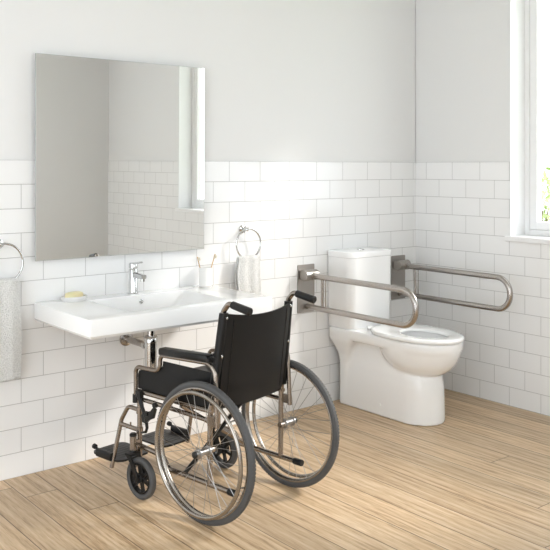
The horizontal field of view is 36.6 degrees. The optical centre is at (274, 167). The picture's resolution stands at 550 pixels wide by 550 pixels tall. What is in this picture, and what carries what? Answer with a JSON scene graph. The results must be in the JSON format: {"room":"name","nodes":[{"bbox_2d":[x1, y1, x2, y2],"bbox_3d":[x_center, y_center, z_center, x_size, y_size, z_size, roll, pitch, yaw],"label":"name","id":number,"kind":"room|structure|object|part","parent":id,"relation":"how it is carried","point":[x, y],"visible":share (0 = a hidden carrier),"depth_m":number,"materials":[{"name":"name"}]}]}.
{"room":"accessible bathroom","nodes":[
{"label":"accessible bathroom","id":0,"kind":"room"},
{"bbox_2d":[0,0,415,480],"bbox_3d":[-1.167,-0.025,4.053,5.300,2.950,0.200,0,0,-39],"label":"wall","id":1,"kind":"structure","parent":0,"point":[309,105],"depth_m":4.68,"materials":[{"name":"white tile"}]},
{"bbox_2d":[0,239,23,277],"bbox_3d":[-1.254,0.432,3.818,0.192,0.207,0.055,0,0,-39],"label":"towel ring","id":2,"kind":"object","parent":1,"relation":"attached to","point":[2,244],"visible":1,"depth_m":3.84,"materials":[{"name":"silver metal"}]},
{"bbox_2d":[0,277,21,381],"bbox_3d":[-1.243,0.742,3.798,0.166,0.467,0.043,0,0,-39],"label":"bath towel","id":3,"kind":"object","parent":2,"relation":"hanging from","point":[10,313],"visible":1,"depth_m":3.80,"materials":[{"name":"fabric"}]},
{"bbox_2d":[35,53,204,260],"bbox_3d":[-0.766,-0.049,4.226,0.957,0.982,0.035,0,0,-39],"label":"wall mirror","id":4,"kind":"object","parent":1,"relation":"attached to","point":[119,145],"visible":1,"depth_m":4.18,"materials":[{"name":"grey mirror"}]},
{"bbox_2d":[34,285,271,339],"bbox_3d":[-0.578,0.700,4.022,0.988,0.119,0.587,0,0,-39],"label":"washbasin","id":5,"kind":"object","parent":1,"relation":"attached to","point":[102,316],"visible":0.96,"depth_m":3.84,"materials":[{"name":"white ceramic"}]},
{"bbox_2d":[61,294,86,301],"bbox_3d":[-0.967,0.628,3.994,0.124,0.023,0.090,0,0,-39],"label":"soap dish","id":6,"kind":"object","parent":5,"relation":"on","point":[73,299],"visible":0.84,"depth_m":3.96,"materials":[{"name":"white ceramic"}]},
{"bbox_2d":[65,291,82,297],"bbox_3d":[-0.967,0.613,3.997,0.059,0.029,0.092,0,0,37],"label":"soap bar","id":7,"kind":"object","parent":6,"relation":"in","point":[74,293],"visible":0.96,"depth_m":3.97,"materials":[{"name":"beige"}]},
{"bbox_2d":[128,261,146,294],"bbox_3d":[-0.694,0.554,4.179,0.056,0.171,0.136,0,0,-39],"label":"faucet","id":8,"kind":"object","parent":5,"relation":"on","point":[134,275],"visible":1,"depth_m":4.19,"materials":[{"name":"silver metal"}]},
{"bbox_3d":[-0.701,0.488,4.188,0.045,0.039,0.102,0,0,-39],"label":"lever handle","id":9,"kind":"part","parent":8,"relation":"part of","materials":[{"name":"silver metal"}]},
{"bbox_3d":[-0.682,0.543,4.164,0.029,0.030,0.098,0,0,-39],"label":"spout","id":10,"kind":"part","parent":8,"relation":"part of","materials":[{"name":"silver metal"}]},
{"bbox_2d":[120,331,157,367],"bbox_3d":[-0.673,0.898,4.140,0.074,0.254,0.282,0,0,-39],"label":"trap","id":11,"kind":"object","parent":5,"relation":"attached to","point":[149,344],"visible":0.64,"depth_m":4.04,"materials":[{"name":"silver metal"}]},
{"bbox_2d":[144,335,157,367],"bbox_3d":[-0.606,0.922,4.057,0.068,0.205,0.068,0,0,-39],"label":"drain pipe","id":12,"kind":"object","parent":11,"relation":"on","point":[150,341],"depth_m":4.03,"materials":[{"name":"silver metal"}]},
{"bbox_2d":[199,267,211,286],"bbox_3d":[-0.377,0.590,4.486,0.069,0.101,0.069,0,0,-39],"label":"tumbler","id":13,"kind":"object","parent":5,"relation":"on","point":[205,273],"visible":1,"depth_m":4.46,"materials":[{"name":"white ceramic"}]},
{"bbox_2d":[236,225,260,255],"bbox_3d":[-0.160,0.422,4.702,0.180,0.196,0.055,0,0,-39],"label":"towel ring","id":14,"kind":"object","parent":1,"relation":"attached to","point":[242,228],"visible":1,"depth_m":4.70,"materials":[{"name":"silver metal"}]},
{"bbox_2d":[235,255,260,294],"bbox_3d":[-0.149,0.609,4.682,0.164,0.226,0.043,0,0,-39],"label":"hand towel","id":15,"kind":"object","parent":14,"relation":"hanging from","point":[247,268],"visible":0.98,"depth_m":4.67,"materials":[{"name":"fabric"}]},
{"bbox_2d":[297,264,418,327],"bbox_3d":[0.465,0.729,4.670,0.134,0.290,0.891,0,0,-39],"label":"grab bar","id":16,"kind":"object","parent":1,"relation":"attached to","point":[306,273],"visible":1,"depth_m":4.77,"materials":[{"name":"grey metal"}]},
{"bbox_3d":[0.187,0.729,5.015,0.134,0.290,0.005,0,0,-39],"label":"wall plate","id":17,"kind":"part","parent":16,"relation":"part of","materials":[{"name":"grey metal"}]},
{"bbox_2d":[391,255,512,311],"bbox_3d":[1.099,0.729,5.179,0.134,0.290,0.896,0,0,-39],"label":"grab bar","id":18,"kind":"object","parent":1,"relation":"attached to","point":[399,264],"visible":1,"depth_m":5.24,"materials":[{"name":"grey metal"}]},
{"bbox_3d":[0.819,0.729,5.526,0.134,0.290,0.005,0,0,-39],"label":"wall plate","id":19,"kind":"part","parent":18,"relation":"part of","materials":[{"name":"grey metal"}]},
{"bbox_2d":[0,389,549,549],"bbox_3d":[0.315,1.500,2.236,5.720,0.100,4.890,0,0,-39],"label":"floor","id":20,"kind":"structure","parent":0,"point":[479,478],"depth_m":3.65,"materials":[{"name":"brown wood"}]},
{"bbox_2d":[92,290,339,525],"bbox_3d":[-0.295,0.996,3.746,1.053,0.909,0.641,0,0,42],"label":"wheelchair","id":21,"kind":"object","parent":20,"relation":"on","point":[250,360],"visible":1,"depth_m":3.56,"materials":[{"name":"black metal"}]},
{"bbox_3d":[-0.607,1.151,3.726,0.023,0.297,0.022,0,0,42],"label":"post","id":22,"kind":"part","parent":21,"relation":"part of","materials":[{"name":"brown metal"}]},
{"bbox_3d":[-0.568,1.089,3.673,0.132,0.188,0.024,0,0,42],"label":"brake lever","id":23,"kind":"part","parent":21,"relation":"part of","materials":[{"name":"black plastic"}]},
{"bbox_3d":[-0.434,1.040,3.572,0.463,0.028,0.019,0,0,42],"label":"rail","id":24,"kind":"part","parent":21,"relation":"part of","materials":[{"name":"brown metal"}]},
{"bbox_3d":[-0.435,0.918,3.576,0.480,0.148,0.006,0,0,42],"label":"panel","id":25,"kind":"part","parent":21,"relation":"part of","materials":[{"name":"black fabric"}]},
{"bbox_3d":[-0.436,1.004,3.574,0.480,0.020,0.021,0,0,42],"label":"seat rail","id":26,"kind":"part","parent":21,"relation":"part of","materials":[{"name":"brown metal"}]},
{"bbox_3d":[-0.392,1.276,3.535,0.577,0.085,0.023,0,0,42],"label":"rail","id":27,"kind":"part","parent":21,"relation":"part of","materials":[{"name":"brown metal"}]},
{"bbox_3d":[-0.285,0.998,3.737,0.460,0.028,0.424,0,0,42],"label":"seat","id":28,"kind":"part","parent":21,"relation":"part of","materials":[{"name":"black fabric"}]},
{"bbox_3d":[-0.183,0.926,3.371,0.226,0.764,0.036,0,0,36],"label":"post","id":29,"kind":"part","parent":21,"relation":"part of","materials":[{"name":"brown metal"}]},
{"bbox_3d":[-0.075,0.793,3.551,0.083,0.393,0.400,0,0,42],"label":"backrest","id":30,"kind":"part","parent":21,"relation":"part of","materials":[{"name":"black fabric"}]},
{"bbox_3d":[-0.108,1.276,3.877,0.547,0.085,0.023,0,0,42],"label":"rail","id":31,"kind":"part","parent":21,"relation":"part of","materials":[{"name":"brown metal"}]},
{"bbox_3d":[-0.139,1.040,3.904,0.463,0.028,0.019,0,0,42],"label":"rail","id":32,"kind":"part","parent":21,"relation":"part of","materials":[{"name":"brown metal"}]},
{"bbox_3d":[0.090,0.926,3.680,0.036,0.764,0.226,0,0,-43],"label":"post","id":33,"kind":"part","parent":21,"relation":"part of","materials":[{"name":"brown metal"}]},
{"bbox_2d":[328,247,463,425],"bbox_3d":[0.739,0.977,4.909,0.406,0.946,0.853,0,0,-39],"label":"toilet","id":34,"kind":"object","parent":20,"relation":"on","point":[391,372],"visible":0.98,"depth_m":4.90,"materials":[{"name":"white ceramic"}]},
{"bbox_3d":[0.535,0.760,5.161,0.374,0.426,0.205,0,0,-39],"label":"tank","id":35,"kind":"part","parent":34,"relation":"part of","materials":[{"name":"white ceramic"}]},
{"bbox_3d":[0.536,0.528,5.160,0.379,0.038,0.208,0,0,-39],"label":"tank lid","id":36,"kind":"part","parent":34,"relation":"part of","materials":[{"name":"white ceramic"}]},
{"bbox_3d":[0.736,1.212,4.912,0.395,0.477,0.840,0,0,-39],"label":"bowl","id":37,"kind":"part","parent":34,"relation":"part of","materials":[{"name":"white ceramic"}]},
{"bbox_3d":[0.823,0.960,4.805,0.406,0.022,0.586,0,0,-39],"label":"seat","id":38,"kind":"part","parent":34,"relation":"part of","materials":[{"name":"white plastic"}]},
{"bbox_2d":[415,0,549,415],"bbox_3d":[2.391,-0.025,4.042,0.220,2.950,4.690,0,0,-39],"label":"wall","id":39,"kind":"structure","parent":0,"point":[462,47],"depth_m":5.26,"materials":[{"name":"white tile"}]},
{"bbox_2d":[510,0,524,235],"bbox_3d":[2.221,-0.427,4.212,0.170,1.688,2.309,0,0,-39],"label":"trim","id":40,"kind":"structure","parent":39,"relation":"attached to","point":[517,7],"depth_m":5.10,"materials":[{"name":"white paint"}]},
{"bbox_2d":[505,235,549,244],"bbox_3d":[2.217,0.432,4.208,0.202,0.030,2.357,0,0,-39],"label":"windowsill","id":41,"kind":"structure","parent":39,"relation":"attached to","point":[520,238],"depth_m":4.95,"materials":[{"name":"white paint"}]},
{"bbox_2d":[525,0,549,236],"bbox_3d":[2.299,-0.426,4.275,0.070,1.687,2.307,0,0,-39],"label":"window","id":42,"kind":"structure","parent":39,"relation":"in","point":[534,226],"depth_m":5.11,"materials":[{"name":"white paint"}]},
{"label":"outside","id":43,"kind":"structure","parent":0,"visible":0},
{"bbox_3d":[5.709,1.600,9.482,11.780,0.100,18.000,0,0,-39],"label":"ground","id":44,"kind":"structure","parent":43,"visible":0},
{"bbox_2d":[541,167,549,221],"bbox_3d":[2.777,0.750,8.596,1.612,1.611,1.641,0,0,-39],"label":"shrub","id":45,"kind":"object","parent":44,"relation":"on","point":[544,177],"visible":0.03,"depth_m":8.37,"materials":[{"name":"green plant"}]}
]}

